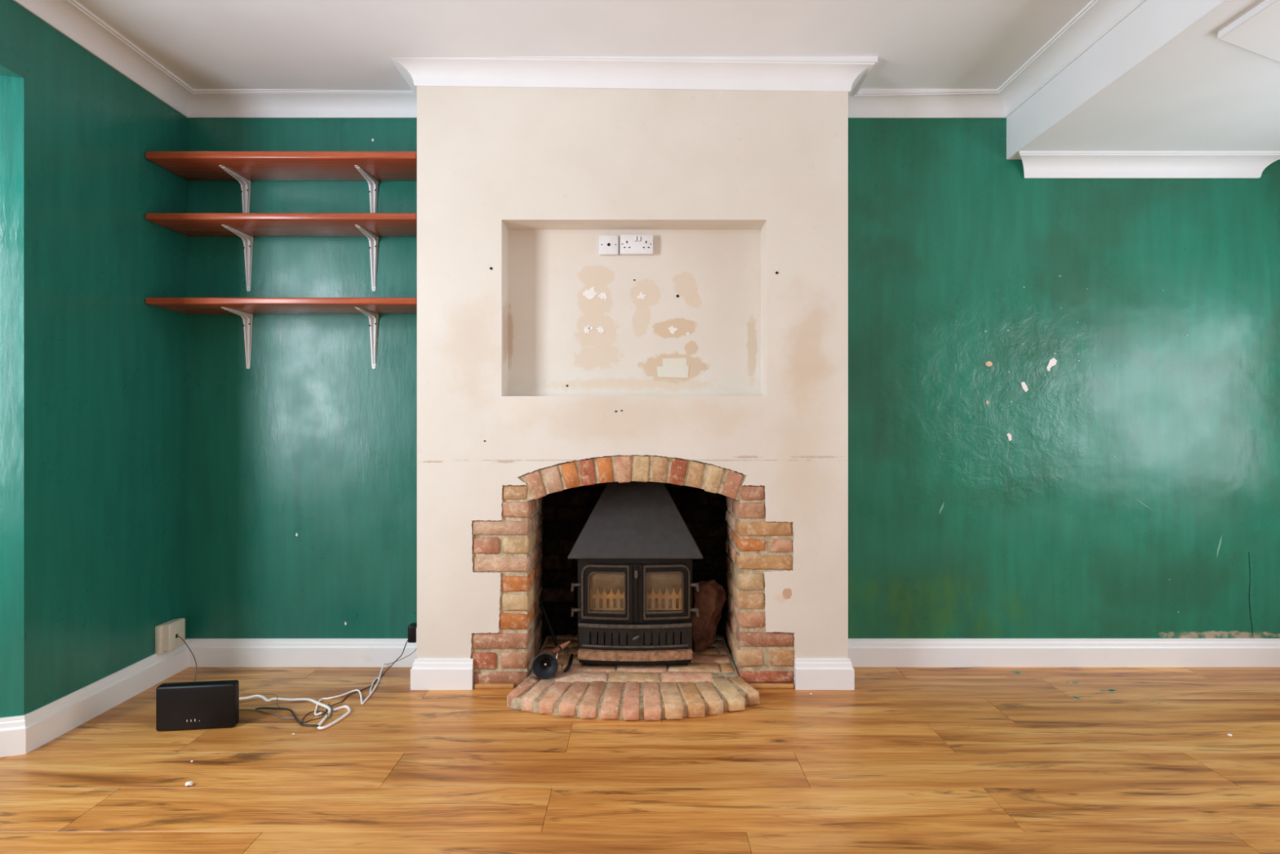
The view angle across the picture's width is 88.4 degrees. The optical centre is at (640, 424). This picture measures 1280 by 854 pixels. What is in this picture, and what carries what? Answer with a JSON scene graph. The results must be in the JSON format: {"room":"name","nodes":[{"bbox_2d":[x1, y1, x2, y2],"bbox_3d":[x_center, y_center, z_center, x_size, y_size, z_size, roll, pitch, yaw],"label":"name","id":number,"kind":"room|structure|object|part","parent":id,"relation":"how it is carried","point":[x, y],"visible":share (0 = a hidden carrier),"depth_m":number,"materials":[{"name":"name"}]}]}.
{"room":"living room","nodes":[
{"label":"living room","id":0,"kind":"room"},
{"bbox_2d":[0,75,23,717],"bbox_3d":[-2.380,-0.033,2.140,0.660,2.238,0.100,0,0,-17],"label":"wall","id":1,"kind":"structure","parent":0,"point":[11,88],"depth_m":2.18,"materials":[{"name":"green paint"}]},
{"bbox_2d":[0,715,26,756],"bbox_3d":[-2.317,1.025,2.096,0.595,0.122,0.020,0,0,-17],"label":"baseboard","id":2,"kind":"structure","parent":1,"relation":"attached to","point":[12,729],"depth_m":2.17,"materials":[{"name":"white wood"}]},
{"bbox_2d":[0,0,186,715],"bbox_3d":[-2.110,-0.217,0.400,0.120,2.607,5.400,0,0,0],"label":"wall","id":3,"kind":"structure","parent":0,"point":[105,368],"depth_m":2.48,"materials":[{"name":"green paint"}]},
{"bbox_2d":[13,0,193,117],"bbox_3d":[-2.005,-1.444,0.388,0.090,0.115,5.175,0,0,0],"label":"crown molding","id":4,"kind":"structure","parent":3,"relation":"attached to","point":[69,18],"depth_m":2.50,"materials":[{"name":"paint"}]},
{"bbox_2d":[24,638,188,753],"bbox_3d":[-2.040,1.025,2.574,0.020,0.122,0.802,0,0,0],"label":"baseboard","id":5,"kind":"structure","parent":3,"relation":"attached to","point":[51,721],"depth_m":2.47,"materials":[{"name":"white wood"}]},
{"bbox_2d":[155,617,185,654],"bbox_3d":[-2.024,0.908,2.833,0.052,0.125,0.115,0,0,0],"label":"socket","id":6,"kind":"object","parent":3,"relation":"attached to","point":[166,639],"visible":0.99,"depth_m":2.80,"materials":[{"name":"white plastic"}]},
{"bbox_2d":[177,635,196,681],"bbox_3d":[-1.781,0.988,2.618,0.048,0.164,0.614,0,0,-41],"label":"lead","id":7,"kind":"object","parent":6,"relation":"attached to","point":[177,635],"visible":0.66,"depth_m":2.75,"materials":[{"name":"black plastic"}]},
{"bbox_2d":[186,118,417,638],"bbox_3d":[-1.538,-0.217,3.025,1.265,2.607,0.101,0,0,0],"label":"wall","id":8,"kind":"structure","parent":0,"point":[302,460],"depth_m":2.98,"materials":[{"name":"green paint"}]},
{"bbox_2d":[145,151,417,213],"bbox_3d":[-1.488,-0.994,2.846,1.121,0.276,0.256,0,0,0],"label":"wall shelf","id":9,"kind":"object","parent":8,"relation":"attached to","point":[244,167],"visible":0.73,"depth_m":2.80,"materials":[{"name":"brown wood"}]},
{"bbox_2d":[145,213,417,291],"bbox_3d":[-1.488,-0.740,2.846,1.121,0.273,0.256,0,0,0],"label":"wall shelf","id":10,"kind":"object","parent":8,"relation":"attached to","point":[246,226],"visible":0.93,"depth_m":2.81,"materials":[{"name":"brown wood"}]},
{"bbox_2d":[145,297,417,368],"bbox_3d":[-1.488,-0.391,2.846,1.121,0.273,0.256,0,0,0],"label":"wall shelf","id":11,"kind":"object","parent":8,"relation":"attached to","point":[245,308],"visible":0.92,"depth_m":2.77,"materials":[{"name":"brown wood"}]},
{"bbox_2d":[186,88,417,118],"bbox_3d":[-1.488,-1.450,2.930,1.125,0.128,0.090,0,0,0],"label":"crown molding","id":12,"kind":"structure","parent":8,"relation":"attached to","point":[203,103],"depth_m":2.95,"materials":[{"name":"paint"}]},
{"bbox_2d":[187,638,417,666],"bbox_3d":[-1.488,1.025,2.965,1.125,0.122,0.020,0,0,0],"label":"baseboard","id":13,"kind":"structure","parent":8,"relation":"attached to","point":[207,652],"depth_m":2.96,"materials":[{"name":"white wood"}]},
{"bbox_2d":[75,0,1091,90],"bbox_3d":[-0.259,-1.511,0.388,3.822,0.080,5.375,0,0,0],"label":"ceiling","id":14,"kind":"structure","parent":0,"point":[206,44],"depth_m":2.47,"materials":[{"name":"paint"}]},
{"bbox_2d":[417,86,848,688],"bbox_3d":[-0.035,-0.193,2.796,1.781,2.557,0.162,0,0,0],"label":"wall","id":15,"kind":"structure","parent":0,"point":[726,345],"depth_m":2.72,"materials":[{"name":"beige paint"}]},
{"bbox_2d":[390,57,417,95],"bbox_3d":[-0.970,-1.450,2.803,0.090,0.128,0.345,0,0,0],"label":"crown molding","id":16,"kind":"structure","parent":15,"relation":"attached to","point":[406,74],"depth_m":2.75,"materials":[{"name":"paint"}]},
{"bbox_2d":[410,657,473,689],"bbox_3d":[-0.819,1.025,2.710,0.253,0.122,0.020,0,0,0],"label":"baseboard","id":17,"kind":"structure","parent":15,"relation":"attached to","point":[426,673],"depth_m":2.70,"materials":[{"name":"white wood"}]},
{"bbox_2d":[599,235,618,255],"bbox_3d":[-0.138,-0.776,2.844,0.081,0.082,0.026,0,0,0],"label":"socket","id":18,"kind":"object","parent":15,"relation":"attached to","point":[608,244],"visible":1,"depth_m":2.83,"materials":[{"name":"white plastic"}]},
{"bbox_2d":[391,56,877,92],"bbox_3d":[-0.035,-1.444,2.675,1.961,0.140,0.090,0,0,0],"label":"crown molding","id":19,"kind":"structure","parent":15,"relation":"attached to","point":[761,73],"depth_m":2.69,"materials":[{"name":"paint"}]},
{"bbox_2d":[620,235,653,255],"bbox_3d":[-0.018,-0.777,2.840,0.142,0.082,0.034,0,0,0],"label":"double socket","id":20,"kind":"object","parent":15,"relation":"attached to","point":[630,245],"visible":1,"depth_m":2.83,"materials":[{"name":"white plastic"}]},
{"bbox_2d":[795,657,854,689],"bbox_3d":[0.756,1.025,2.710,0.240,0.122,0.020,0,0,0],"label":"baseboard","id":21,"kind":"structure","parent":15,"relation":"attached to","point":[811,673],"depth_m":2.70,"materials":[{"name":"white wood"}]},
{"bbox_2d":[0,666,1279,853],"bbox_3d":[-0.025,1.116,0.350,6.750,0.061,5.300,0,0,0],"label":"floor","id":22,"kind":"structure","parent":0,"point":[907,760],"depth_m":2.07,"materials":[{"name":"brown wood"}]},
{"bbox_2d":[185,781,192,786],"bbox_3d":[-1.360,1.079,1.981,0.022,0.013,0.018,0,0,0],"label":"crumb","id":23,"kind":"object","parent":22,"relation":"on","point":[188,783],"visible":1,"depth_m":1.98,"materials":[{"name":"white"}]},
{"bbox_2d":[155,680,239,731],"bbox_3d":[-1.588,1.005,2.362,0.262,0.160,0.045,0,0,-7],"label":"router","id":24,"kind":"object","parent":22,"relation":"on","point":[203,704],"visible":1,"depth_m":2.34,"materials":[{"name":"black plastic"}]},
{"bbox_2d":[240,693,279,707],"bbox_3d":[-1.478,1.080,2.612,0.262,0.012,0.069,0,0,28],"label":"cable","id":25,"kind":"object","parent":22,"relation":"on","point":[249,694],"visible":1,"depth_m":2.65,"materials":[{"name":"plastic"}]},
{"bbox_2d":[239,708,294,719],"bbox_3d":[-1.414,1.082,2.471,0.289,0.005,0.033,0,0,16],"label":"cable","id":26,"kind":"object","parent":22,"relation":"on","point":[279,716],"visible":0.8,"depth_m":2.47,"materials":[{"name":"black plastic"}]},
{"bbox_2d":[255,706,319,726],"bbox_3d":[-1.299,1.078,2.451,0.358,0.015,0.064,0,0,28],"label":"cable","id":27,"kind":"object","parent":22,"relation":"on","point":[258,708],"visible":1,"depth_m":2.48,"materials":[{"name":"black plastic"}]},
{"bbox_2d":[239,694,351,728],"bbox_3d":[-1.323,1.073,2.524,0.508,0.024,0.176,0,0,25],"label":"cable","id":28,"kind":"object","parent":22,"relation":"on","point":[264,698],"visible":0.9,"depth_m":2.52,"materials":[{"name":"white plastic"}]},
{"bbox_2d":[325,704,332,718],"bbox_3d":[-1.169,1.074,2.470,0.021,0.023,0.146,0,0,-28],"label":"cable tie","id":29,"kind":"object","parent":28,"relation":"attached to","point":[327,704],"visible":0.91,"depth_m":2.45,"materials":[{"name":"black plastic"}]},
{"bbox_2d":[301,710,328,723],"bbox_3d":[-1.222,1.078,2.453,0.090,0.016,0.089,0,0,-38],"label":"cable","id":30,"kind":"object","parent":22,"relation":"on","point":[317,710],"visible":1,"depth_m":2.44,"materials":[{"name":"black plastic"}]},
{"bbox_2d":[314,663,384,715],"bbox_3d":[-1.171,1.075,2.698,0.186,0.021,0.487,0,0,0],"label":"cable","id":31,"kind":"object","parent":22,"relation":"on","point":[376,684],"visible":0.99,"depth_m":2.62,"materials":[{"name":"white plastic"}]},
{"bbox_2d":[320,639,408,715],"bbox_3d":[-1.151,0.964,2.677,0.196,0.244,0.395,0,0,37],"label":"cable","id":32,"kind":"object","parent":22,"relation":"on","point":[407,639],"visible":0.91,"depth_m":2.75,"materials":[{"name":"black plastic"}]},
{"bbox_2d":[368,676,379,693],"bbox_3d":[-1.113,1.080,2.740,0.024,0.010,0.166,0,0,-7],"label":"cable","id":33,"kind":"object","parent":22,"relation":"on","point":[375,678],"visible":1,"depth_m":2.76,"materials":[{"name":"white plastic"}]},
{"bbox_2d":[471,454,794,688],"bbox_3d":[-0.007,0.531,3.010,1.459,1.230,0.601,0,0,0],"label":"fireplace surround","id":34,"kind":"object","parent":22,"relation":"on","point":[543,518],"visible":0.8,"depth_m":2.73,"materials":[{"name":"brick"}]},
{"bbox_2d":[506,633,759,720],"bbox_3d":[-0.026,1.060,2.852,0.979,0.057,0.886,0,0,0],"label":"brick hearth","id":35,"kind":"object","parent":22,"relation":"on","point":[711,684],"visible":0.81,"depth_m":2.59,"materials":[{"name":"orange brick"}]},
{"bbox_2d":[539,595,558,645],"bbox_3d":[-0.430,0.898,3.023,0.144,0.205,0.023,0,0,44],"label":"poker","id":36,"kind":"object","parent":35,"relation":"on","point":[541,605],"visible":0.84,"depth_m":3.02,"materials":[{"name":"black metal"}]},
{"bbox_2d":[532,640,569,679],"bbox_3d":[-0.372,0.976,2.740,0.100,0.119,0.163,0,0,18],"label":"tool","id":37,"kind":"object","parent":35,"relation":"on","point":[545,664],"visible":1,"depth_m":2.71,"materials":[{"name":"black metal"}]},
{"bbox_3d":[-0.324,0.932,2.788,0.023,0.031,0.050,0,0,43],"label":"handle","id":38,"kind":"part","parent":37,"relation":"part of","materials":[{"name":"brown wood"}]},
{"bbox_2d":[563,653,573,671],"bbox_3d":[-0.302,1.015,2.805,0.026,0.047,0.111,0,0,10],"label":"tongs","id":39,"kind":"object","parent":35,"relation":"on","point":[571,660],"visible":1,"depth_m":2.78,"materials":[{"name":"black metal"}]},
{"bbox_2d":[568,481,702,665],"bbox_3d":[-0.023,0.501,2.983,0.576,1.070,0.415,0,0,0],"label":"wood stove","id":40,"kind":"object","parent":35,"relation":"on","point":[635,551],"visible":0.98,"depth_m":2.82,"materials":[{"name":"black metal"}]},
{"bbox_3d":[-0.153,0.713,2.818,0.215,0.239,0.017,0,0,6],"label":"door","id":41,"kind":"part","parent":40,"relation":"part of","materials":[{"name":"black metal"}]},
{"bbox_3d":[-0.145,0.797,2.805,0.151,0.004,0.008,0,0,6],"label":"worn sill","id":42,"kind":"part","parent":40,"relation":"part of","materials":[{"name":"metal"}]},
{"bbox_2d":[577,648,692,661],"bbox_3d":[-0.024,0.979,2.809,0.488,0.036,0.061,0,0,0],"label":"shelf","id":43,"kind":"object","parent":40,"relation":"attached to","point":[584,654],"depth_m":2.79,"materials":[{"name":"orange brick"}]},
{"bbox_3d":[-0.024,0.902,2.818,0.485,0.108,0.039,0,0,0],"label":"ash drawer","id":44,"kind":"part","parent":40,"relation":"part of","materials":[{"name":"black metal"}]},
{"bbox_2d":[568,481,702,559],"bbox_3d":[-0.023,0.403,2.995,0.576,0.334,0.390,0,0,0],"label":"hood","id":45,"kind":"object","parent":40,"relation":"attached to","point":[631,520],"depth_m":2.87,"materials":[{"name":"black metal"}]},
{"bbox_3d":[-0.021,0.715,2.804,0.062,0.243,0.022,0,0,0],"label":"post","id":46,"kind":"part","parent":40,"relation":"part of","materials":[{"name":"black metal"}]},
{"bbox_3d":[-0.021,0.900,2.790,0.031,0.023,0.030,0,0,0],"label":"drawer knob","id":47,"kind":"part","parent":40,"relation":"part of","materials":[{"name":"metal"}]},
{"bbox_3d":[-0.020,0.632,2.795,0.016,0.035,0.033,0,0,0],"label":"door knob","id":48,"kind":"part","parent":40,"relation":"part of","materials":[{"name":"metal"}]},
{"bbox_3d":[0.102,0.797,2.806,0.151,0.004,0.008,0,0,-6],"label":"worn sill","id":49,"kind":"part","parent":40,"relation":"part of","materials":[{"name":"metal"}]},
{"bbox_3d":[0.111,0.713,2.819,0.211,0.239,0.016,0,0,-6],"label":"door","id":50,"kind":"part","parent":40,"relation":"part of","materials":[{"name":"black metal"}]},
{"bbox_2d":[692,578,724,649],"bbox_3d":[0.304,0.864,2.992,0.170,0.315,0.089,0,0,0],"label":"stone slab","id":51,"kind":"object","parent":35,"relation":"on","point":[709,600],"visible":0.86,"depth_m":2.98,"materials":[{"name":"brown stone"}]},
{"bbox_2d":[848,118,1279,638],"bbox_3d":[2.093,-0.217,3.022,2.514,2.607,0.106,0,0,0],"label":"wall","id":52,"kind":"structure","parent":0,"point":[1064,394],"depth_m":2.98,"materials":[{"name":"green paint"}]},
{"bbox_2d":[848,88,1006,118],"bbox_3d":[1.254,-1.444,2.930,0.796,0.115,0.090,0,0,0],"label":"crown molding","id":53,"kind":"structure","parent":52,"relation":"attached to","point":[867,103],"depth_m":2.95,"materials":[{"name":"paint"}]},
{"bbox_2d":[848,638,1279,666],"bbox_3d":[2.053,1.025,2.965,2.394,0.122,0.020,0,0,0],"label":"baseboard","id":54,"kind":"structure","parent":52,"relation":"attached to","point":[862,652],"depth_m":2.96,"materials":[{"name":"white wood"}]},
{"bbox_2d":[997,0,1146,117],"bbox_3d":[1.607,-1.444,0.388,0.090,0.115,5.175,0,0,0],"label":"crown molding","id":55,"kind":"structure","parent":52,"relation":"attached to","point":[1098,18],"depth_m":2.50,"materials":[{"name":"paint"}]},
{"bbox_2d":[1019,151,1279,178],"bbox_3d":[2.266,-1.157,2.930,1.216,0.085,0.090,0,0,0],"label":"crown molding","id":56,"kind":"structure","parent":52,"relation":"attached to","point":[1037,164],"depth_m":2.94,"materials":[{"name":"paint"}]},
{"bbox_2d":[1006,0,1279,159],"bbox_3d":[2.501,-1.364,0.388,1.698,0.374,5.375,0,0,0],"label":"ceiling","id":57,"kind":"structure","parent":0,"point":[1162,78],"depth_m":2.40,"materials":[{"name":"paint"}]},
{"bbox_3d":[-0.035,-0.192,2.863,1.781,2.557,0.243,0,0,0],"label":"wall","id":58,"kind":"structure","parent":0,"visible":0},
{"bbox_2d":[848,62,877,96],"bbox_3d":[0.901,-1.438,2.803,0.090,0.126,0.345,0,0,0],"label":"crown molding","id":59,"kind":"structure","parent":58,"relation":"attached to","point":[858,82],"depth_m":2.76,"materials":[{"name":"paint"}]},
{"bbox_3d":[-0.930,0.891,2.788,0.011,0.092,0.088,0,0,0],"label":"socket","id":60,"kind":"object","parent":58,"relation":"attached to","visible":0},
{"bbox_2d":[383,648,416,664],"bbox_3d":[-1.038,0.991,2.854,0.274,0.155,0.010,0,0,39],"label":"cable","id":61,"kind":"object","parent":60,"relation":"attached to","point":[415,648],"visible":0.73,"depth_m":2.85,"materials":[{"name":"grey plastic"}]},
{"bbox_2d":[408,622,417,642],"bbox_3d":[-0.956,0.874,2.772,0.037,0.072,0.050,0,0,0],"label":"plug","id":62,"kind":"object","parent":60,"relation":"attached to","point":[412,627],"visible":0.77,"depth_m":2.75,"materials":[{"name":"plastic"}]}
]}

